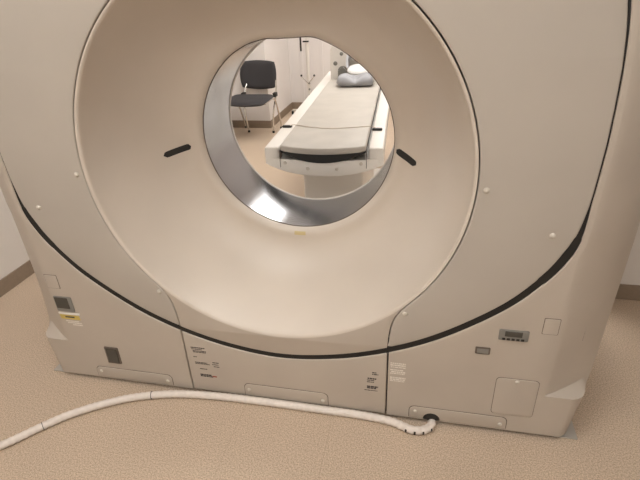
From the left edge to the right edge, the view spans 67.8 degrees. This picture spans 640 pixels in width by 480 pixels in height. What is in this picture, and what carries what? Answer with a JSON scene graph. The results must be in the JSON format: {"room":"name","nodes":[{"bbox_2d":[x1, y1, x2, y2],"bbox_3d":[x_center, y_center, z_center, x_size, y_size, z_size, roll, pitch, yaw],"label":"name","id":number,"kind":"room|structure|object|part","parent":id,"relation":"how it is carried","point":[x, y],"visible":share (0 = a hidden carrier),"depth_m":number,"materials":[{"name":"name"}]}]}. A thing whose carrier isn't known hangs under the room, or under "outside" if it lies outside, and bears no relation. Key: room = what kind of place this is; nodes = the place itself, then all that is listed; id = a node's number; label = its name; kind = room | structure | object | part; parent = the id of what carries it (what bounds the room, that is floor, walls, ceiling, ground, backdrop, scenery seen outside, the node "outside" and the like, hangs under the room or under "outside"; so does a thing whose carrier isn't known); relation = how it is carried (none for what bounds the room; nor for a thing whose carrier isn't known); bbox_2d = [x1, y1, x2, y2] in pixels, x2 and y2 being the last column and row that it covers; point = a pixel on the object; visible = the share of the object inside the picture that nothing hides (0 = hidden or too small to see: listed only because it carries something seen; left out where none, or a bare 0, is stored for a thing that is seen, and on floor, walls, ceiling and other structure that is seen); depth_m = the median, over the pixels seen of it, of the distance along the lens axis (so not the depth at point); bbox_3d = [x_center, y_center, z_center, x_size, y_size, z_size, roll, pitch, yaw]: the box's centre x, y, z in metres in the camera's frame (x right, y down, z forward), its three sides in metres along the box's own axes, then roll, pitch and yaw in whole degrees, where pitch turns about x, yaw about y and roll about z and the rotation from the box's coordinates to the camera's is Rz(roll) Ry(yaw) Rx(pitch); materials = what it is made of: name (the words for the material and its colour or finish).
{"room":"radiology room","nodes":[
{"label":"radiology room","id":0,"kind":"room"},
{"bbox_2d":[0,117,231,279],"bbox_3d":[-1.874,-0.823,1.790,0.100,2.750,7.370,4,29,11],"label":"wall","id":1,"kind":"structure","parent":0,"point":[13,253],"depth_m":2.62,"materials":[{"name":"paint"}]},
{"bbox_2d":[0,260,34,296],"bbox_3d":[-1.769,0.356,2.404,0.008,0.085,7.350,4,29,11],"label":"baseboard","id":2,"kind":"structure","parent":1,"relation":"attached to","point":[24,271],"depth_m":2.67,"materials":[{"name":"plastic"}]},
{"bbox_2d":[231,40,271,123],"bbox_3d":[-0.888,-2.550,4.961,0.570,2.750,0.100,4,29,11],"label":"wall","id":3,"kind":"structure","parent":0,"point":[264,112],"depth_m":5.40,"materials":[{"name":"paint"}]},
{"bbox_2d":[232,120,270,127],"bbox_3d":[-0.795,-1.345,5.528,0.462,0.085,0.008,4,29,11],"label":"baseboard","id":4,"kind":"structure","parent":3,"relation":"attached to","point":[236,123],"depth_m":5.52,"materials":[{"name":"plastic"}]},
{"bbox_2d":[266,38,291,116],"bbox_3d":[-0.559,-2.763,5.337,0.100,2.750,0.880,4,29,11],"label":"wall","id":5,"kind":"structure","parent":0,"point":[277,49],"depth_m":5.76,"materials":[{"name":"white paint"}]},
{"bbox_2d":[270,103,292,127],"bbox_3d":[-0.466,-1.559,5.904,0.008,0.085,0.988,4,29,11],"label":"baseboard","id":6,"kind":"structure","parent":5,"relation":"attached to","point":[289,107],"depth_m":5.90,"materials":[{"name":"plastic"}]},
{"bbox_2d":[288,37,331,101],"bbox_3d":[1.774,-2.852,5.310,4.665,2.750,0.100,4,29,11],"label":"wall","id":7,"kind":"structure","parent":0,"point":[293,43],"depth_m":6.04,"materials":[{"name":"white paint"}]},
{"bbox_2d":[292,102,302,108],"bbox_3d":[1.818,-1.650,5.887,4.457,0.085,0.008,4,29,11],"label":"baseboard","id":8,"kind":"structure","parent":7,"relation":"attached to","point":[296,105],"depth_m":6.31,"materials":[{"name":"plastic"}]},
{"bbox_2d":[299,37,304,101],"bbox_3d":[-0.265,-2.990,5.649,0.035,2.665,0.012,4,29,11],"label":"trim","id":9,"kind":"structure","parent":7,"relation":"attached to","point":[301,52],"depth_m":6.10,"materials":[{"name":"white paint"}]},
{"bbox_2d":[320,40,323,80],"bbox_3d":[-0.011,-2.974,5.598,0.035,2.665,0.012,4,29,11],"label":"trim","id":10,"kind":"structure","parent":7,"relation":"attached to","point":[321,43],"depth_m":5.97,"materials":[{"name":"white paint"}]},
{"bbox_2d":[0,109,639,479],"bbox_3d":[-0.215,-0.308,3.670,11.000,0.050,12.000,4,29,11],"label":"floor","id":11,"kind":"structure","parent":0,"point":[160,438],"depth_m":1.71,"materials":[{"name":"plastic"}]},
{"bbox_2d":[0,390,435,449],"bbox_3d":[-0.589,0.687,1.739,1.993,0.032,0.374,-6,28,-6],"label":"hose","id":12,"kind":"object","parent":11,"relation":"on","point":[431,423],"visible":1,"depth_m":1.80,"materials":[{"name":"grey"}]},
{"bbox_2d":[231,60,281,132],"bbox_3d":[-0.721,-1.497,5.107,0.470,0.743,0.578,4,29,11],"label":"chair","id":13,"kind":"object","parent":11,"relation":"on","point":[254,74],"visible":0.98,"depth_m":5.17,"materials":[{"name":"grey fabric"}]},
{"bbox_3d":[-0.916,-1.379,5.260,0.027,0.392,0.495,2,28,9],"label":"leg","id":14,"kind":"part","parent":13,"relation":"part of","materials":[{"name":"silver metal"}]},
{"bbox_3d":[-0.812,-1.506,5.311,0.049,0.557,0.184,4,29,11],"label":"leg","id":15,"kind":"part","parent":13,"relation":"part of","materials":[{"name":"silver metal"}]},
{"bbox_3d":[-0.739,-1.476,5.019,0.470,0.067,0.400,4,29,11],"label":"seat","id":16,"kind":"part","parent":13,"relation":"part of","materials":[{"name":"grey fabric"}]},
{"bbox_3d":[-0.670,-1.807,5.209,0.415,0.296,0.092,4,29,11],"label":"backrest","id":17,"kind":"part","parent":13,"relation":"part of","materials":[{"name":"grey fabric"}]},
{"bbox_3d":[-0.499,-1.352,5.176,0.033,0.392,0.494,4,29,12],"label":"leg","id":18,"kind":"part","parent":13,"relation":"part of","materials":[{"name":"silver metal"}]},
{"bbox_3d":[-0.488,-1.504,5.238,0.047,0.596,0.180,8,30,19],"label":"leg","id":19,"kind":"part","parent":13,"relation":"part of","materials":[{"name":"silver metal"}]},
{"bbox_2d":[292,37,314,113],"bbox_3d":[-0.149,-2.328,5.550,0.510,1.750,0.523,4,29,11],"label":"stand","id":20,"kind":"object","parent":11,"relation":"on","point":[306,41],"visible":0.52,"depth_m":5.65,"materials":[{"name":"white metal"}]},
{"bbox_2d":[0,0,639,439],"bbox_3d":[-0.081,-0.446,1.752,2.196,1.980,0.893,4,29,11],"label":"gantry","id":21,"kind":"object","parent":11,"relation":"on","point":[474,279],"visible":1,"depth_m":1.56,"materials":[{"name":"plastic"}]},
{"bbox_3d":[-1.099,0.538,2.090,0.075,0.006,0.108,4,29,11],"label":"foot plate","id":22,"kind":"part","parent":21,"relation":"part of","materials":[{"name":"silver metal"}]},
{"bbox_3d":[-0.609,-0.372,1.438,0.894,1.534,0.056,4,29,11],"label":"panel","id":23,"kind":"part","parent":21,"relation":"part of","materials":[{"name":"paint"}]},
{"bbox_2d":[104,346,121,363],"bbox_3d":[-0.829,0.461,1.909,0.060,0.082,0.008,4,29,11],"label":"socket","id":24,"kind":"object","parent":21,"relation":"attached to","point":[112,354],"depth_m":1.90,"materials":[{"name":"grey plastic"}]},
{"bbox_3d":[-0.128,-0.281,1.569,1.208,1.208,0.390,4,29,11],"label":"dish panel","id":25,"kind":"part","parent":21,"relation":"part of","materials":[{"name":"plastic"}]},
{"bbox_3d":[-0.143,0.289,1.672,0.869,0.260,0.030,4,29,11],"label":"apron panel","id":26,"kind":"part","parent":21,"relation":"part of","materials":[{"name":"paint"}]},
{"bbox_3d":[-0.157,-0.253,1.434,1.990,1.884,0.020,4,29,11],"label":"frame","id":27,"kind":"part","parent":21,"relation":"part of","materials":[{"name":"beige plastic"}]},
{"bbox_3d":[-0.011,-0.549,2.065,1.250,1.250,0.229,4,29,11],"label":"dish panel","id":28,"kind":"part","parent":21,"relation":"part of","materials":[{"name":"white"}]},
{"bbox_2d":[475,346,490,354],"bbox_3d":[0.524,0.355,1.534,0.046,0.026,0.008,4,29,11],"label":"socket","id":29,"kind":"object","parent":21,"relation":"attached to","point":[479,350],"depth_m":1.53,"materials":[{"name":"grey plastic"}]},
{"bbox_3d":[0.273,-0.317,1.260,0.894,1.534,0.056,4,29,11],"label":"panel","id":30,"kind":"part","parent":21,"relation":"part of","materials":[{"name":"paint"}]},
{"bbox_3d":[0.863,0.661,1.696,0.075,0.006,0.108,4,29,11],"label":"foot plate","id":31,"kind":"part","parent":21,"relation":"part of","materials":[{"name":"silver metal"}]},
{"bbox_2d":[265,46,389,197],"bbox_3d":[0.190,-0.751,3.287,0.568,1.060,2.322,2,28,9],"label":"table","id":32,"kind":"object","parent":11,"relation":"on","point":[325,176],"visible":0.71,"depth_m":2.45,"materials":[{"name":"white plastic"}]},
{"bbox_3d":[-0.058,-0.936,3.264,0.072,0.076,2.264,2,28,9],"label":"rail","id":33,"kind":"part","parent":32,"relation":"part of","materials":[{"name":"white plastic"}]},
{"bbox_2d":[280,79,379,154],"bbox_3d":[0.141,-0.824,2.950,0.406,0.029,1.814,2,28,9],"label":"pad","id":34,"kind":"object","parent":32,"relation":"on","point":[336,106],"visible":0.82,"depth_m":2.56,"materials":[{"name":"fabric"}]},
{"bbox_2d":[282,124,381,130],"bbox_3d":[0.052,-0.586,2.489,0.543,0.023,0.080,5,29,14],"label":"cord","id":35,"kind":"object","parent":34,"relation":"on","point":[283,126],"visible":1,"depth_m":2.45,"materials":[{"name":"beige plastic"}]},
{"bbox_3d":[0.058,-0.585,2.482,0.485,0.019,0.069,5,29,14],"label":"cord","id":36,"kind":"part","parent":35,"relation":"part of","materials":[{"name":"beige plastic"}]},
{"bbox_2d":[336,73,373,86],"bbox_3d":[0.257,-1.170,3.475,0.276,0.080,0.175,0,28,5],"label":"pillow","id":37,"kind":"object","parent":34,"relation":"on","point":[345,79],"visible":0.98,"depth_m":3.42,"materials":[{"name":"grey fabric"}]},
{"bbox_2d":[346,55,367,74],"bbox_3d":[0.342,-1.367,3.631,0.287,0.278,0.253,4,29,11],"label":"holder","id":38,"kind":"object","parent":34,"relation":"on","point":[356,69],"visible":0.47,"depth_m":3.58,"materials":[{"name":"white plastic"}]},
{"bbox_3d":[0.432,-0.917,3.188,0.072,0.076,2.264,2,28,9],"label":"rail","id":39,"kind":"part","parent":32,"relation":"part of","materials":[{"name":"white plastic"}]},
{"bbox_2d":[498,329,529,341],"bbox_3d":[0.603,0.297,1.483,0.088,0.040,0.008,4,29,11],"label":"control panel","id":40,"kind":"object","parent":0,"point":[525,337],"depth_m":1.48,"materials":[{"name":"grey plastic"}]},
{"bbox_2d":[620,224,639,284],"bbox_3d":[2.193,-0.906,1.609,1.950,2.750,0.120,4,29,11],"label":"wall","id":41,"kind":"structure","parent":0,"point":[631,275],"depth_m":2.26,"materials":[{"name":"paint"}]},
{"bbox_2d":[615,284,639,300],"bbox_3d":[2.232,0.300,2.178,1.950,0.085,0.008,4,29,11],"label":"baseboard","id":42,"kind":"structure","parent":41,"relation":"attached to","point":[625,291],"depth_m":2.32,"materials":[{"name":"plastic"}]}
]}

